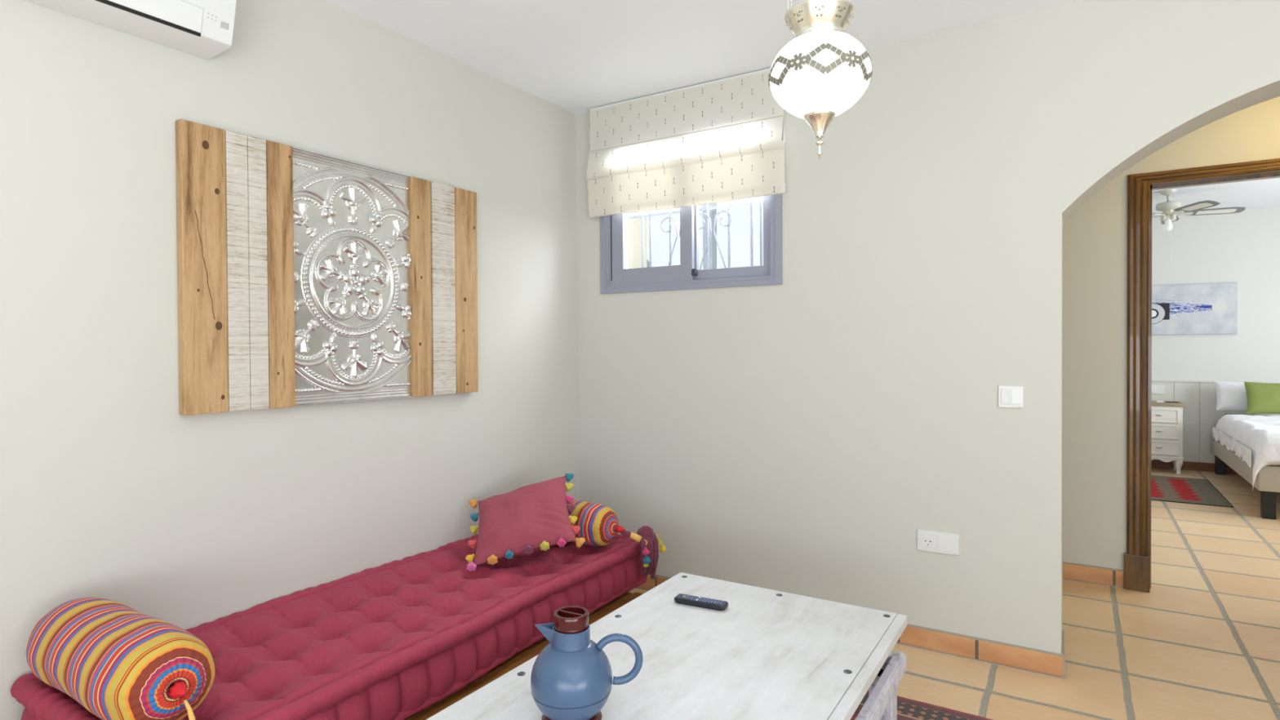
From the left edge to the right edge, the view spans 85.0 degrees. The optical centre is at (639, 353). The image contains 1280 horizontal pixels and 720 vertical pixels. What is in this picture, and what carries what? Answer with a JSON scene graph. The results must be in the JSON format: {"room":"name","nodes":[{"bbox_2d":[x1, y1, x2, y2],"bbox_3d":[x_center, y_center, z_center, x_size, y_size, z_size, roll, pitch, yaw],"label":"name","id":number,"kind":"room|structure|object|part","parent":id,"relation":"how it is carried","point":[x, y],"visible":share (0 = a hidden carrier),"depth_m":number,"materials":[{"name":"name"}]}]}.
{"room":"living room","nodes":[
{"label":"living room","id":0,"kind":"room"},
{"bbox_2d":[0,0,578,719],"bbox_3d":[-1.676,-0.014,1.983,0.200,2.580,5.185,0,1,32],"label":"wall","id":1,"kind":"structure","parent":0,"point":[109,491],"depth_m":2.26,"materials":[{"name":"grey paint"}]},
{"bbox_2d":[26,0,235,59],"bbox_3d":[-1.530,-1.076,1.849,0.184,0.274,0.820,0,1,32],"label":"air conditioner","id":2,"kind":"object","parent":1,"relation":"attached to","point":[203,28],"visible":1,"depth_m":2.04,"materials":[{"name":"white plastic"}]},
{"bbox_2d":[175,119,478,415],"bbox_3d":[-1.090,-0.274,2.688,0.037,0.916,1.248,0,1,32],"label":"wall art","id":3,"kind":"object","parent":1,"relation":"attached to","point":[304,277],"visible":1,"depth_m":2.53,"materials":[{"name":"brown wood"}]},
{"bbox_3d":[-1.086,-0.274,2.681,0.023,0.913,0.511,0,1,32],"label":"metal panel","id":4,"kind":"part","parent":3,"relation":"part of","materials":[{"name":"silver metal"}]},
{"bbox_2d":[325,0,1279,216],"bbox_3d":[2.549,-1.385,2.631,6.872,0.100,11.000,0,1,32],"label":"ceiling","id":5,"kind":"structure","parent":0,"point":[576,56],"depth_m":2.91,"materials":[{"name":"white paint"}]},
{"bbox_2d":[768,0,872,159],"bbox_3d":[0.388,-0.865,1.514,0.217,0.886,0.218,-1,1,-22],"label":"pendant lantern","id":6,"kind":"object","parent":5,"relation":"hanging from","point":[821,73],"visible":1,"depth_m":1.45,"materials":[{"name":"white glass"}]},
{"bbox_3d":[0.390,-0.598,1.517,0.216,0.166,0.216,0,1,32],"label":"glass globe","id":7,"kind":"part","parent":6,"relation":"part of"},
{"bbox_2d":[1151,189,1245,231],"bbox_3d":[4.522,-1.075,5.961,0.999,0.620,0.991,0,1,32],"label":"ceiling fan","id":8,"kind":"object","parent":5,"relation":"hanging from","point":[1168,215],"visible":0.94,"depth_m":5.87,"materials":[{"name":"white metal"}]},
{"bbox_3d":[4.484,-1.092,5.931,0.058,0.105,0.058,0,1,32],"label":"bulb","id":9,"kind":"part","parent":8,"relation":"part of","materials":[{"name":"white glass"}]},
{"bbox_3d":[4.701,-1.189,6.201,0.130,0.035,0.395,0,1,39],"label":"blade","id":10,"kind":"part","parent":8,"relation":"part of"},
{"bbox_3d":[4.477,-1.181,5.620,0.130,0.035,0.395,0,1,3],"label":"blade","id":11,"kind":"part","parent":8,"relation":"part of","materials":[{"name":"beige wicker"}]},
{"bbox_3d":[4.800,-1.185,5.830,0.395,0.035,0.130,0,1,21],"label":"blade","id":12,"kind":"part","parent":8,"relation":"part of","materials":[{"name":"beige wicker"}]},
{"bbox_2d":[576,0,1279,653],"bbox_3d":[1.825,-0.042,2.703,4.972,2.580,0.250,0,1,32],"label":"wall","id":13,"kind":"structure","parent":0,"point":[799,435],"depth_m":2.97,"materials":[{"name":"grey paint"}]},
{"bbox_2d":[586,67,785,217],"bbox_3d":[0.198,-1.030,3.509,1.112,0.595,0.076,0,1,32],"label":"blind","id":14,"kind":"object","parent":13,"relation":"attached to","point":[719,140],"visible":0.96,"depth_m":3.47,"materials":[{"name":"white fabric"}]},
{"bbox_3d":[0.205,-1.313,3.521,1.100,0.030,0.040,0,1,32],"label":"head rail","id":15,"kind":"part","parent":14,"relation":"part of","materials":[{"name":"beige fabric"}]},
{"bbox_3d":[0.667,-1.137,3.227,0.009,0.330,0.011,0,1,10],"label":"pull cord","id":16,"kind":"part","parent":14,"relation":"part of","materials":[{"name":"white plastic"}]},
{"bbox_2d":[600,194,782,293],"bbox_3d":[0.242,-0.744,3.570,1.036,0.839,0.082,0,1,32],"label":"window","id":17,"kind":"structure","parent":13,"relation":"in","point":[615,277],"depth_m":3.55,"materials":[{"name":"grey metal"}]},
{"bbox_3d":[0.052,-0.740,3.671,0.510,0.748,0.028,0,1,32],"label":"sash","id":18,"kind":"part","parent":17,"relation":"part of","materials":[{"name":"grey metal"}]},
{"bbox_3d":[0.450,-0.739,3.462,0.470,0.748,0.028,0,1,32],"label":"sash","id":19,"kind":"part","parent":17,"relation":"part of","materials":[{"name":"grey metal"}]},
{"bbox_2d":[698,195,763,269],"bbox_3d":[0.484,-0.633,3.711,0.368,0.355,0.024,0,1,32],"label":"window grille","id":20,"kind":"object","parent":13,"relation":"in","point":[707,208],"depth_m":3.72,"materials":[{"name":"white metal"}]},
{"bbox_3d":[0.365,-0.787,3.788,1.200,0.012,0.008,0,1,32],"label":"rail","id":21,"kind":"part","parent":20,"relation":"part of","materials":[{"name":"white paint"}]},
{"bbox_2d":[635,574,1065,679],"bbox_3d":[0.643,1.203,3.304,2.334,0.089,0.016,0,1,32],"label":"baseboard","id":22,"kind":"structure","parent":13,"relation":"attached to","point":[997,653],"depth_m":2.84,"materials":[{"name":"tile"}]},
{"bbox_2d":[917,528,959,555],"bbox_3d":[1.246,0.790,2.923,0.162,0.088,0.013,0,1,32],"label":"power socket","id":23,"kind":"object","parent":13,"relation":"attached to","point":[927,540],"visible":1,"depth_m":2.92,"materials":[{"name":"white plastic"}]},
{"bbox_2d":[998,385,1023,408],"bbox_3d":[1.470,0.171,2.772,0.088,0.088,0.015,0,1,32],"label":"light switch","id":24,"kind":"object","parent":13,"relation":"attached to","point":[1009,396],"visible":1,"depth_m":2.77,"materials":[{"name":"white plastic"}]},
{"bbox_2d":[1061,630,1065,678],"bbox_3d":[1.694,1.200,2.797,0.014,0.095,0.262,0,1,32],"label":"trim","id":25,"kind":"structure","parent":13,"relation":"attached to","point":[1063,631],"depth_m":2.81,"materials":[{"name":"beige paint"}]},
{"bbox_2d":[628,467,1279,719],"bbox_3d":[2.564,1.295,2.662,6.872,0.100,11.000,0,1,32],"label":"floor","id":26,"kind":"structure","parent":0,"point":[1203,643],"depth_m":2.99,"materials":[{"name":"tile"}]},
{"bbox_2d":[404,591,646,719],"bbox_3d":[-0.790,1.167,2.464,0.750,0.196,1.950,0,1,32],"label":"daybed","id":27,"kind":"object","parent":26,"relation":"on","point":[518,659],"visible":0.02,"depth_m":2.40,"materials":[{"name":"brown wood"}]},
{"bbox_2d":[9,533,647,719],"bbox_3d":[-0.792,0.943,2.510,0.775,0.231,2.095,0,1,32],"label":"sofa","id":28,"kind":"object","parent":27,"relation":"on","point":[393,640],"visible":0.8,"depth_m":2.23,"materials":[{"name":"red fabric"}]},
{"bbox_2d":[26,597,214,719],"bbox_3d":[-1.247,0.768,1.697,0.676,0.253,0.230,0,1,32],"label":"bolster","id":29,"kind":"object","parent":28,"relation":"on","point":[118,661],"visible":1,"depth_m":1.60,"materials":[{"name":"fabric"}]},
{"bbox_3d":[-0.991,0.796,1.540,0.031,0.065,0.012,0,1,26],"label":"knotted cord","id":30,"kind":"part","parent":29,"relation":"part of","materials":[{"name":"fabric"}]},
{"bbox_2d":[465,473,585,571],"bbox_3d":[-0.492,0.699,2.953,0.534,0.313,0.428,0,1,-3],"label":"throw cushion","id":31,"kind":"object","parent":28,"relation":"on","point":[526,519],"visible":1,"depth_m":2.87,"materials":[{"name":"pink fabric"}]},
{"bbox_2d":[567,500,666,578],"bbox_3d":[-0.257,0.828,3.143,0.720,0.330,0.260,0,1,20],"label":"bolster","id":32,"kind":"object","parent":28,"relation":"on","point":[598,523],"visible":0.55,"depth_m":3.02,"materials":[{"name":"fabric"}]},
{"bbox_3d":[-0.068,0.774,3.018,0.055,0.047,0.030,0,1,-15],"label":"wrapped cord","id":33,"kind":"part","parent":32,"relation":"part of","materials":[{"name":"fabric"}]},
{"bbox_2d":[850,689,992,719],"bbox_3d":[0.115,1.264,1.649,1.350,0.010,2.390,0,1,32],"label":"patterned rug","id":34,"kind":"object","parent":26,"relation":"on","point":[907,708],"visible":0.06,"depth_m":2.43,"materials":[{"name":"fabric"}]},
{"bbox_2d":[426,572,907,719],"bbox_3d":[0.122,1.036,1.787,0.800,0.440,1.392,0,1,32],"label":"coffee table","id":35,"kind":"object","parent":34,"relation":"on","point":[770,655],"visible":0.95,"depth_m":1.87,"materials":[{"name":"white wood"}]},
{"bbox_2d":[530,605,643,719],"bbox_3d":[-0.134,0.699,1.568,0.225,0.246,0.181,-1,1,-33],"label":"jug","id":36,"kind":"object","parent":35,"relation":"on","point":[571,677],"visible":1,"depth_m":1.51,"materials":[{"name":"blue plastic"}]},
{"bbox_3d":[-0.210,0.627,1.555,0.049,0.048,0.051,0,1,0],"label":"spout","id":37,"kind":"part","parent":36,"relation":"part of","materials":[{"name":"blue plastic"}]},
{"bbox_3d":[-0.153,0.598,1.554,0.079,0.045,0.079,0,1,29],"label":"lid","id":38,"kind":"part","parent":36,"relation":"part of","materials":[{"name":"red plastic"}]},
{"bbox_3d":[-0.046,0.680,1.555,0.105,0.114,0.017,0,1,0],"label":"handle","id":39,"kind":"part","parent":36,"relation":"part of","materials":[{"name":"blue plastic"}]},
{"bbox_2d":[674,593,728,610],"bbox_3d":[0.197,0.802,2.255,0.176,0.021,0.045,0,1,26],"label":"remote control","id":40,"kind":"object","parent":35,"relation":"on","point":[685,599],"visible":1,"depth_m":2.24,"materials":[{"name":"black plastic"}]},
{"bbox_3d":[0.197,0.794,2.255,0.166,0.001,0.037,0,1,27],"label":"plate","id":41,"kind":"part","parent":40,"relation":"part of","materials":[{"name":"black plastic"}]},
{"bbox_3d":[0.446,0.932,1.588,0.023,0.010,1.342,0,1,32],"label":"rail moulding","id":42,"kind":"part","parent":35,"relation":"part of","materials":[{"name":"white paint"}]},
{"bbox_3d":[0.446,0.960,1.589,0.035,0.047,1.362,0,1,32],"label":"rail","id":43,"kind":"part","parent":35,"relation":"part of","materials":[{"name":"white paint"}]},
{"bbox_3d":[0.745,1.112,2.143,0.082,0.273,0.082,0,1,32],"label":"leg","id":44,"kind":"part","parent":35,"relation":"part of","materials":[{"name":"white paint"}]},
{"bbox_3d":[0.473,0.951,2.349,0.726,0.047,0.035,0,1,32],"label":"rail","id":45,"kind":"part","parent":35,"relation":"part of","materials":[{"name":"white paint"}]},
{"bbox_2d":[1151,400,1185,474],"bbox_3d":[5.179,0.833,7.026,0.442,0.692,0.336,0,1,32],"label":"nightstand","id":46,"kind":"object","parent":26,"relation":"on","point":[1166,422],"visible":0.56,"depth_m":6.85,"materials":[{"name":"beige paint"}]},
{"bbox_3d":[5.099,0.612,6.897,0.352,0.135,0.018,0,1,32],"label":"drawer","id":47,"kind":"part","parent":46,"relation":"part of","materials":[{"name":"beige paint"}]},
{"bbox_3d":[5.100,0.770,6.899,0.352,0.135,0.018,0,1,32],"label":"drawer","id":48,"kind":"part","parent":46,"relation":"part of","materials":[{"name":"beige paint"}]},
{"bbox_3d":[5.101,0.928,6.901,0.352,0.135,0.018,0,1,32],"label":"drawer","id":49,"kind":"part","parent":46,"relation":"part of","materials":[{"name":"beige paint"}]},
{"bbox_3d":[5.404,1.102,7.052,0.054,0.150,0.054,0,1,32],"label":"leg","id":50,"kind":"part","parent":46,"relation":"part of","materials":[{"name":"beige paint"}]},
{"bbox_3d":[5.269,1.105,6.836,0.054,0.150,0.054,0,1,32],"label":"leg","id":51,"kind":"part","parent":46,"relation":"part of","materials":[{"name":"beige paint"}]},
{"bbox_2d":[1151,475,1233,507],"bbox_3d":[4.471,1.187,6.289,1.155,0.008,1.289,0,1,32],"label":"rug","id":52,"kind":"object","parent":26,"relation":"on","point":[1163,488],"visible":0.46,"depth_m":5.99,"materials":[{"name":"fabric"}]},
{"bbox_2d":[1210,417,1279,519],"bbox_3d":[5.754,0.920,5.581,1.600,0.545,2.180,0,1,32],"label":"bed","id":53,"kind":"object","parent":26,"relation":"on","point":[1267,481],"visible":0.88,"depth_m":5.13,"materials":[{"name":"beige fabric"}]},
{"bbox_3d":[5.668,1.076,6.825,0.075,0.205,0.075,0,1,32],"label":"leg","id":54,"kind":"part","parent":53,"relation":"part of","materials":[{"name":"black wood"}]},
{"bbox_2d":[1212,414,1279,491],"bbox_3d":[5.628,0.775,5.386,1.691,0.443,1.760,0,1,32],"label":"duvet","id":55,"kind":"object","parent":53,"relation":"on","point":[1255,439],"visible":1,"depth_m":5.43,"materials":[{"name":"white fabric"}]},
{"bbox_2d":[1244,382,1279,413],"bbox_3d":[5.841,0.408,6.323,0.562,0.288,0.178,0,1,31],"label":"cushion","id":56,"kind":"object","parent":55,"relation":"on","point":[1262,397],"visible":1,"depth_m":6.37,"materials":[{"name":"fabric"}]},
{"bbox_2d":[1213,380,1279,410],"bbox_3d":[5.816,0.405,6.584,0.623,0.278,0.200,0,1,34],"label":"pillow","id":57,"kind":"object","parent":53,"relation":"on","point":[1231,395],"visible":0.48,"depth_m":6.64,"materials":[{"name":"white fabric"}]},
{"bbox_3d":[4.597,1.102,5.113,0.075,0.205,0.075,0,1,32],"label":"leg","id":58,"kind":"part","parent":53,"relation":"part of","materials":[{"name":"black wood"}]},
{"bbox_2d":[1062,96,1279,569],"bbox_3d":[3.844,-0.056,2.940,5.000,2.580,0.140,0,1,32],"label":"wall","id":59,"kind":"structure","parent":0,"point":[1095,236],"depth_m":3.72,"materials":[{"name":"grey paint"}]},
{"bbox_2d":[1062,561,1124,587],"bbox_3d":[2.211,1.187,3.888,0.828,0.091,0.016,0,1,32],"label":"baseboard","id":60,"kind":"structure","parent":59,"relation":"attached to","point":[1071,571],"depth_m":3.75,"materials":[{"name":"tile"}]},
{"bbox_2d":[1124,158,1279,592],"bbox_3d":[3.017,0.151,3.447,1.040,2.163,0.184,0,1,32],"label":"door frame","id":61,"kind":"structure","parent":59,"relation":"in","point":[1137,557],"depth_m":3.62,"materials":[{"name":"brown wood"}]},
{"bbox_3d":[2.589,0.059,3.631,0.096,1.978,0.024,0,1,32],"label":"architrave","id":62,"kind":"part","parent":61,"relation":"part of","materials":[{"name":"brown wood"}]},
{"bbox_3d":[2.974,-0.900,3.375,1.016,0.058,0.024,0,1,32],"label":"head architrave","id":63,"kind":"part","parent":61,"relation":"part of","materials":[{"name":"brown wood"}]},
{"bbox_2d":[1151,206,1279,382],"bbox_3d":[6.200,-0.113,6.707,5.000,2.580,0.150,0,1,32],"label":"wall","id":64,"kind":"structure","parent":0,"point":[1242,248],"depth_m":6.87,"materials":[{"name":"white paint"}]},
{"bbox_2d":[1151,385,1164,394],"bbox_3d":[5.268,0.371,7.170,0.180,0.090,0.030,0,1,32],"label":"wall socket","id":65,"kind":"object","parent":64,"relation":"attached to","point":[1156,389],"visible":0.56,"depth_m":7.15,"materials":[{"name":"white plastic"}]},
{"bbox_2d":[1151,459,1237,473],"bbox_3d":[5.994,1.132,6.758,4.200,0.090,0.014,0,1,32],"label":"baseboard","id":66,"kind":"structure","parent":64,"relation":"attached to","point":[1187,465],"depth_m":7.03,"materials":[{"name":"brown tile"}]},
{"bbox_2d":[1151,282,1237,334],"bbox_3d":[5.454,-0.443,7.059,0.890,0.500,0.032,0,1,32],"label":"canvas painting","id":67,"kind":"object","parent":64,"relation":"attached to","point":[1208,308],"visible":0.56,"depth_m":6.98},
{"bbox_2d":[1151,379,1279,462],"bbox_3d":[6.032,0.681,6.719,4.304,0.817,0.026,0,1,32],"label":"wainscoting","id":68,"kind":"structure","parent":64,"relation":"attached to","point":[1200,414],"depth_m":7.00,"materials":[{"name":"white wood"}]},
{"label":"outside","id":69,"kind":"structure","parent":0,"visible":0},
{"bbox_2d":[627,211,647,268],"bbox_3d":[-0.110,-0.973,5.421,0.260,4.400,0.200,0,1,32],"label":"pillar","id":70,"kind":"structure","parent":69,"point":[634,225],"depth_m":5.31,"materials":[{"name":"beige"}]},
{"bbox_2d":[627,208,679,267],"bbox_3d":[0.082,-0.650,3.962,0.339,0.318,0.024,0,1,32],"label":"window grille","id":71,"kind":"object","parent":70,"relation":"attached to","point":[670,212],"depth_m":3.96,"materials":[{"name":"white metal"}]},
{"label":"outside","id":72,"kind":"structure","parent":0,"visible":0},
{"bbox_2d":[702,202,716,269],"bbox_3d":[0.542,-0.877,5.428,0.080,4.200,0.080,0,1,32],"label":"post","id":73,"kind":"object","parent":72,"point":[712,212],"visible":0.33,"depth_m":5.40,"materials":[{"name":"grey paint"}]}
]}

